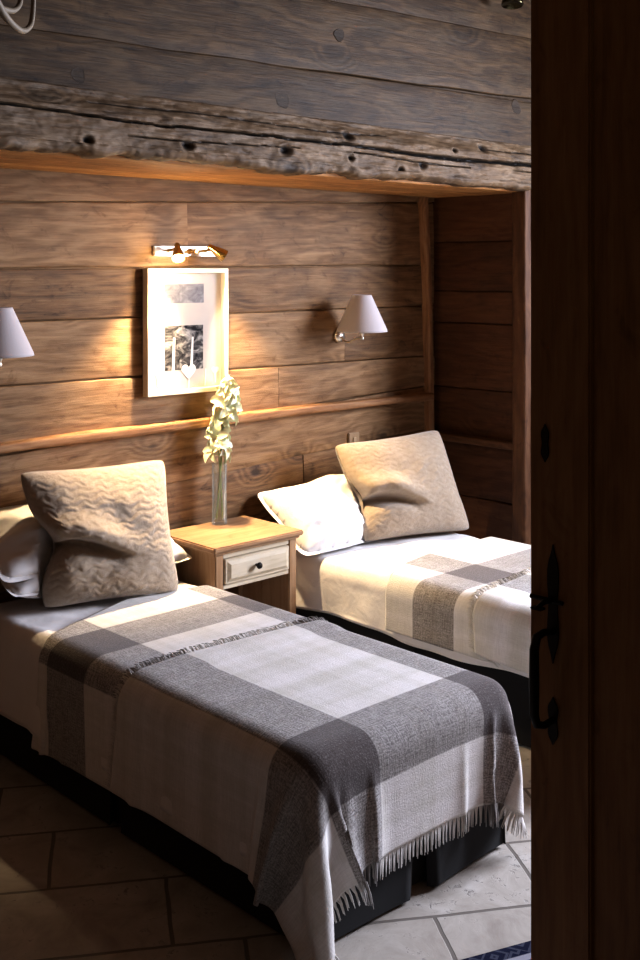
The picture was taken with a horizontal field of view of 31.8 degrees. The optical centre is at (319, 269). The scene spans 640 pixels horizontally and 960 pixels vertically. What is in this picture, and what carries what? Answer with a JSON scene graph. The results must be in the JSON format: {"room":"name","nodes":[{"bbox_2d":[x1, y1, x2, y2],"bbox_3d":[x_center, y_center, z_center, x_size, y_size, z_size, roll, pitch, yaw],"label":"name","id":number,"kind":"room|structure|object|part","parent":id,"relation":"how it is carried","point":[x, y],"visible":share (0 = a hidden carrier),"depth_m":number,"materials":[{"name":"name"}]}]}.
{"room":"hotel room","nodes":[
{"label":"hotel room","id":0,"kind":"room"},
{"bbox_2d":[0,168,434,602],"bbox_3d":[-1.460,0.675,4.575,5.880,2.450,0.102,0,0,-44],"label":"wall","id":1,"kind":"structure","parent":0,"point":[75,248],"depth_m":5.43,"materials":[{"name":"brown wood"}]},
{"bbox_2d":[0,307,33,366],"bbox_3d":[-1.282,0.277,4.466,0.269,0.258,0.303,0,0,-44],"label":"wall lamp","id":2,"kind":"object","parent":1,"relation":"attached to","point":[14,343],"visible":1,"depth_m":4.39,"materials":[{"name":"white fabric"}]},
{"bbox_2d":[143,268,227,396],"bbox_3d":[-0.625,0.285,5.269,0.470,0.586,0.041,0,0,-44],"label":"framed picture","id":3,"kind":"object","parent":1,"relation":"attached to","point":[185,310],"visible":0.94,"depth_m":5.27,"materials":[{"name":"white paper"}]},
{"bbox_2d":[165,325,202,370],"bbox_3d":[-0.637,0.364,5.273,0.223,0.208,0.001,0,0,-44],"label":"print","id":4,"kind":"object","parent":3,"relation":"attached to","point":[183,334],"depth_m":5.27},
{"bbox_2d":[165,284,203,303],"bbox_3d":[-0.636,0.110,5.274,0.227,0.090,0.001,0,0,-44],"label":"print","id":5,"kind":"object","parent":3,"relation":"attached to","point":[174,293],"depth_m":5.27},
{"bbox_2d":[152,242,227,262],"bbox_3d":[-0.587,-0.079,5.240,0.370,0.096,0.149,0,0,-44],"label":"picture light","id":6,"kind":"object","parent":1,"relation":"attached to","point":[178,253],"visible":1,"depth_m":5.26,"materials":[{"name":"gold metal"}]},
{"bbox_3d":[-0.648,-0.065,5.128,0.050,0.044,0.048,0,0,-44],"label":"bulb","id":7,"kind":"part","parent":6,"relation":"part of","materials":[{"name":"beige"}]},
{"bbox_2d":[0,392,433,453],"bbox_3d":[-1.452,0.729,4.485,5.765,0.075,0.063,0,0,-44],"label":"trim","id":8,"kind":"structure","parent":1,"relation":"attached to","point":[256,415],"depth_m":5.24,"materials":[{"name":"brown wood"}]},
{"bbox_2d":[348,432,358,442],"bbox_3d":[0.183,0.916,6.065,0.083,0.077,0.021,0,0,-44],"label":"wall switch","id":9,"kind":"object","parent":1,"relation":"attached to","point":[352,437],"visible":0.76,"depth_m":6.05,"materials":[{"name":"beige plastic"}]},
{"bbox_2d":[334,295,387,342],"bbox_3d":[0.207,0.259,5.885,0.269,0.258,0.303,0,0,-44],"label":"wall lamp","id":10,"kind":"object","parent":1,"relation":"attached to","point":[361,315],"visible":1,"depth_m":5.80,"materials":[{"name":"fabric"}]},
{"bbox_3d":[0.109,0.352,5.988,0.072,0.072,0.020,0,0,-44],"label":"wall plate","id":11,"kind":"part","parent":10,"relation":"part of","materials":[{"name":"silver metal"}]},
{"bbox_3d":[0.166,0.366,5.922,0.168,0.038,0.025,0,0,44],"label":"arm","id":12,"kind":"part","parent":10,"relation":"part of","materials":[{"name":"silver metal"}]},
{"bbox_2d":[418,197,433,431],"bbox_3d":[0.611,0.268,6.460,0.103,1.407,0.051,0,0,-44],"label":"trim","id":13,"kind":"structure","parent":1,"relation":"attached to","point":[423,207],"depth_m":6.45,"materials":[{"name":"brown wood"}]},
{"bbox_2d":[0,149,516,197],"bbox_3d":[-1.233,-0.458,4.302,5.830,0.083,0.710,0,0,-44],"label":"ceiling","id":14,"kind":"structure","parent":0,"point":[116,165],"depth_m":4.97,"materials":[{"name":"brown wood"}]},
{"bbox_2d":[0,743,530,959],"bbox_3d":[0.910,1.925,2.829,7.300,0.050,5.900,0,0,-44],"label":"floor","id":15,"kind":"structure","parent":0,"point":[73,886],"depth_m":3.35,"materials":[{"name":"tile"}]},
{"bbox_2d":[170,515,302,613],"bbox_3d":[-0.403,1.550,5.159,0.525,0.700,0.454,0,0,-44],"label":"nightstand","id":16,"kind":"object","parent":15,"relation":"on","point":[252,558],"visible":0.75,"depth_m":5.07,"materials":[{"name":"brown wood"}]},
{"bbox_3d":[-0.577,1.419,5.024,0.016,0.362,0.310,0,0,-44],"label":"panel","id":17,"kind":"part","parent":16,"relation":"part of","materials":[{"name":"brown wood"}]},
{"bbox_3d":[-0.452,1.569,4.898,0.045,0.663,0.045,0,0,-44],"label":"leg","id":18,"kind":"part","parent":16,"relation":"part of","materials":[{"name":"brown wood"}]},
{"bbox_2d":[212,463,226,524],"bbox_3d":[-0.476,1.057,5.314,0.072,0.285,0.072,0,0,-44],"label":"glass vase","id":19,"kind":"object","parent":16,"relation":"on","point":[225,464],"visible":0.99,"depth_m":5.30,"materials":[{"name":"clear glass"}]},
{"bbox_2d":[203,374,242,517],"bbox_3d":[-0.459,0.835,5.317,0.188,0.676,0.166,0,0,-44],"label":"flower","id":20,"kind":"object","parent":19,"relation":"in","point":[227,399],"visible":1,"depth_m":5.29,"materials":[{"name":"beige plant"}]},
{"bbox_3d":[-0.463,0.856,5.324,0.065,0.633,0.029,0,0,-44],"label":"stem","id":21,"kind":"part","parent":20,"relation":"part of","materials":[{"name":"green plant"}]},
{"bbox_3d":[-0.472,0.996,5.302,0.012,0.353,0.043,0,0,27],"label":"stem","id":22,"kind":"part","parent":20,"relation":"part of","materials":[{"name":"green plant"}]},
{"bbox_3d":[-0.540,1.509,5.303,0.385,0.542,0.012,0,0,-44],"label":"panel","id":23,"kind":"part","parent":16,"relation":"part of","materials":[{"name":"beige wood"}]},
{"bbox_3d":[-0.385,1.569,5.452,0.045,0.663,0.045,0,0,-44],"label":"leg","id":24,"kind":"part","parent":16,"relation":"part of","materials":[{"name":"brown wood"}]},
{"bbox_3d":[-0.292,1.386,5.043,0.385,0.018,0.026,0,0,-44],"label":"rail","id":25,"kind":"part","parent":16,"relation":"part of","materials":[{"name":"brown wood"}]},
{"bbox_3d":[-0.292,1.249,5.043,0.385,0.022,0.026,0,0,-44],"label":"rail","id":26,"kind":"part","parent":16,"relation":"part of","materials":[{"name":"brown wood"}]},
{"bbox_3d":[-0.281,1.318,5.031,0.375,0.110,0.034,0,0,-44],"label":"drawer","id":27,"kind":"part","parent":16,"relation":"part of","materials":[{"name":"white wood"}]},
{"bbox_3d":[-0.273,1.312,4.994,0.030,0.030,0.034,0,0,-44],"label":"knob","id":28,"kind":"part","parent":16,"relation":"part of","materials":[{"name":"black metal"}]},
{"bbox_3d":[-0.260,1.419,5.327,0.016,0.362,0.310,0,0,-44],"label":"panel","id":29,"kind":"part","parent":16,"relation":"part of","materials":[{"name":"brown wood"}]},
{"bbox_3d":[-0.140,1.569,5.195,0.045,0.663,0.045,0,0,-44],"label":"leg","id":30,"kind":"part","parent":16,"relation":"part of","materials":[{"name":"brown wood"}]},
{"bbox_2d":[0,715,505,939],"bbox_3d":[-0.384,1.641,4.110,0.879,0.518,1.992,0,0,-44],"label":"bed","id":31,"kind":"object","parent":15,"relation":"on","point":[440,863],"visible":0.19,"depth_m":3.53,"materials":[{"name":"black fabric"}]},
{"bbox_2d":[0,580,246,856],"bbox_3d":[-0.391,1.531,4.116,0.958,0.353,1.983,0,0,-44],"label":"sheet","id":32,"kind":"object","parent":31,"relation":"on","point":[26,624],"visible":0.14,"depth_m":4.29,"materials":[{"name":"white fabric"}]},
{"bbox_2d":[0,538,191,597],"bbox_3d":[-0.961,1.227,4.755,0.875,0.225,0.271,0,0,-44],"label":"pillow","id":33,"kind":"object","parent":32,"relation":"on","point":[30,588],"visible":0.14,"depth_m":4.44,"materials":[{"name":"white fabric"}]},
{"bbox_2d":[0,504,52,582],"bbox_3d":[-1.039,1.101,4.713,0.769,0.259,0.271,0,0,-44],"label":"pillow","id":34,"kind":"object","parent":33,"relation":"on","point":[24,542],"visible":0.33,"depth_m":4.50,"materials":[{"name":"white fabric"}]},
{"bbox_2d":[21,460,177,606],"bbox_3d":[-0.879,1.081,4.659,0.674,0.535,0.345,0,0,-44],"label":"cushion","id":35,"kind":"object","parent":32,"relation":"on","point":[108,527],"visible":1,"depth_m":4.56,"materials":[{"name":"beige fabric"}]},
{"bbox_2d":[31,585,309,790],"bbox_3d":[-0.526,1.553,4.246,0.967,0.415,0.871,0,0,-44],"label":"plaid throw","id":36,"kind":"object","parent":32,"relation":"on","point":[81,665],"visible":0.72,"depth_m":4.06,"materials":[{"name":"fabric"}]},
{"bbox_2d":[105,616,526,959],"bbox_3d":[0.050,1.627,3.682,1.100,0.610,1.114,0,0,-39],"label":"plaid throw","id":37,"kind":"object","parent":31,"relation":"on","point":[325,749],"visible":1,"depth_m":3.42,"materials":[{"name":"fabric"}]},
{"bbox_2d":[296,608,530,747],"bbox_3d":[0.749,1.641,5.187,0.917,0.518,1.988,0,0,-44],"label":"bed","id":38,"kind":"object","parent":15,"relation":"on","point":[516,686],"visible":0.09,"depth_m":4.57,"materials":[{"name":"black fabric"}]},
{"bbox_2d":[296,532,528,677],"bbox_3d":[0.744,1.507,5.196,0.985,0.307,1.987,0,0,-44],"label":"sheet","id":39,"kind":"object","parent":38,"relation":"on","point":[348,583],"visible":0.3,"depth_m":5.25,"materials":[{"name":"white fabric"}]},
{"bbox_2d":[258,474,375,555],"bbox_3d":[0.095,1.197,5.652,0.763,0.313,0.395,0,0,-39],"label":"pillow","id":40,"kind":"object","parent":39,"relation":"on","point":[327,511],"visible":0.71,"depth_m":5.46,"materials":[{"name":"white fabric"}]},
{"bbox_2d":[335,431,468,540],"bbox_3d":[0.425,1.102,5.768,0.680,0.507,0.321,0,0,-34],"label":"cushion","id":41,"kind":"object","parent":39,"relation":"on","point":[404,485],"visible":1,"depth_m":5.66,"materials":[{"name":"beige fabric"}]},
{"bbox_2d":[385,537,530,667],"bbox_3d":[0.818,1.500,5.120,0.990,0.310,0.754,0,0,-44],"label":"plaid throw","id":42,"kind":"object","parent":39,"relation":"on","point":[427,597],"visible":0.54,"depth_m":4.90,"materials":[{"name":"white fabric"}]},
{"bbox_2d":[466,567,530,673],"bbox_3d":[1.226,1.633,4.675,0.905,0.622,1.181,0,0,44],"label":"plaid throw","id":43,"kind":"object","parent":39,"relation":"on","point":[501,627],"visible":0.24,"depth_m":4.53,"materials":[{"name":"white fabric"}]},
{"bbox_2d":[462,941,530,959],"bbox_3d":[1.100,1.893,2.891,1.303,0.012,0.900,0,0,-23],"label":"rug","id":44,"kind":"object","parent":15,"relation":"on","point":[522,951],"visible":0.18,"depth_m":3.10,"materials":[{"name":"blue fabric"}]},
{"bbox_2d":[0,0,530,145],"bbox_3d":[-0.642,-1.104,4.495,6.956,1.287,0.147,0,0,-44],"label":"wall","id":45,"kind":"structure","parent":0,"point":[462,68],"depth_m":4.96,"materials":[{"name":"brown wood"}]},
{"bbox_2d":[0,77,530,191],"bbox_3d":[-0.576,-0.542,4.424,6.950,0.276,0.136,0,0,-44],"label":"beam","id":46,"kind":"structure","parent":45,"relation":"attached to","point":[40,117],"depth_m":4.61,"materials":[{"name":"brown wood"}]},
{"bbox_2d":[512,190,530,544],"bbox_3d":[1.118,0.733,6.074,0.161,2.335,0.094,0,0,-44],"label":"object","id":47,"kind":"structure","parent":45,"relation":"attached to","point":[521,200],"depth_m":6.01,"materials":[{"name":"brown wood"}]},
{"bbox_2d":[432,193,512,540],"bbox_3d":[0.923,0.675,6.350,0.123,2.450,0.820,0,0,-44],"label":"wall","id":48,"kind":"structure","parent":0,"point":[473,354],"depth_m":6.31,"materials":[{"name":"brown wood"}]},
{"bbox_2d":[438,431,511,449],"bbox_3d":[0.867,0.953,6.283,0.075,0.044,0.600,0,0,-44],"label":"trim","id":49,"kind":"structure","parent":48,"relation":"attached to","point":[446,436],"depth_m":6.24,"materials":[{"name":"brown wood"}]},
{"bbox_3d":[0.911,-1.758,2.864,7.190,0.123,5.850,0,0,-44],"label":"ceiling","id":50,"kind":"structure","parent":0,"visible":0},
{"bbox_2d":[0,0,35,33],"bbox_3d":[-1.057,-1.212,3.131,0.510,0.975,0.690,0,0,-14],"label":"antler chandelier","id":51,"kind":"object","parent":50,"relation":"hanging from","point":[5,11],"visible":1,"depth_m":3.42,"materials":[{"name":"grey metal"}]},
{"bbox_2d":[501,0,523,8],"bbox_3d":[0.992,-1.528,5.795,0.114,0.345,0.115,0,0,-44],"label":"ceiling spotlight","id":52,"kind":"object","parent":50,"relation":"attached to","point":[507,4],"visible":1,"depth_m":5.81,"materials":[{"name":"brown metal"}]},
{"bbox_3d":[2.617,0.100,3.161,4.130,3.600,0.145,0,0,-44],"label":"wall partition","id":53,"kind":"structure","parent":0,"visible":0},
{"bbox_2d":[529,0,639,959],"bbox_3d":[0.733,0.394,2.079,0.120,2.988,0.858,0,0,-44],"label":"door","id":54,"kind":"structure","parent":53,"relation":"in","point":[584,651],"depth_m":2.30,"materials":[{"name":"brown wood"}]},
{"bbox_3d":[0.462,0.785,2.330,0.075,0.420,0.028,0,0,-44],"label":"pull handle","id":55,"kind":"part","parent":54,"relation":"part of","materials":[{"name":"black metal"}]},
{"bbox_3d":[0.474,0.365,2.369,0.004,0.080,0.019,0,0,-44],"label":"keyhole plate","id":56,"kind":"part","parent":54,"relation":"part of","materials":[{"name":"black metal"}]},
{"bbox_3d":[0.754,0.400,2.112,0.022,2.560,0.556,0,0,-44],"label":"plank panel","id":57,"kind":"part","parent":54,"relation":"part of","materials":[{"name":"brown wood"}]}
]}

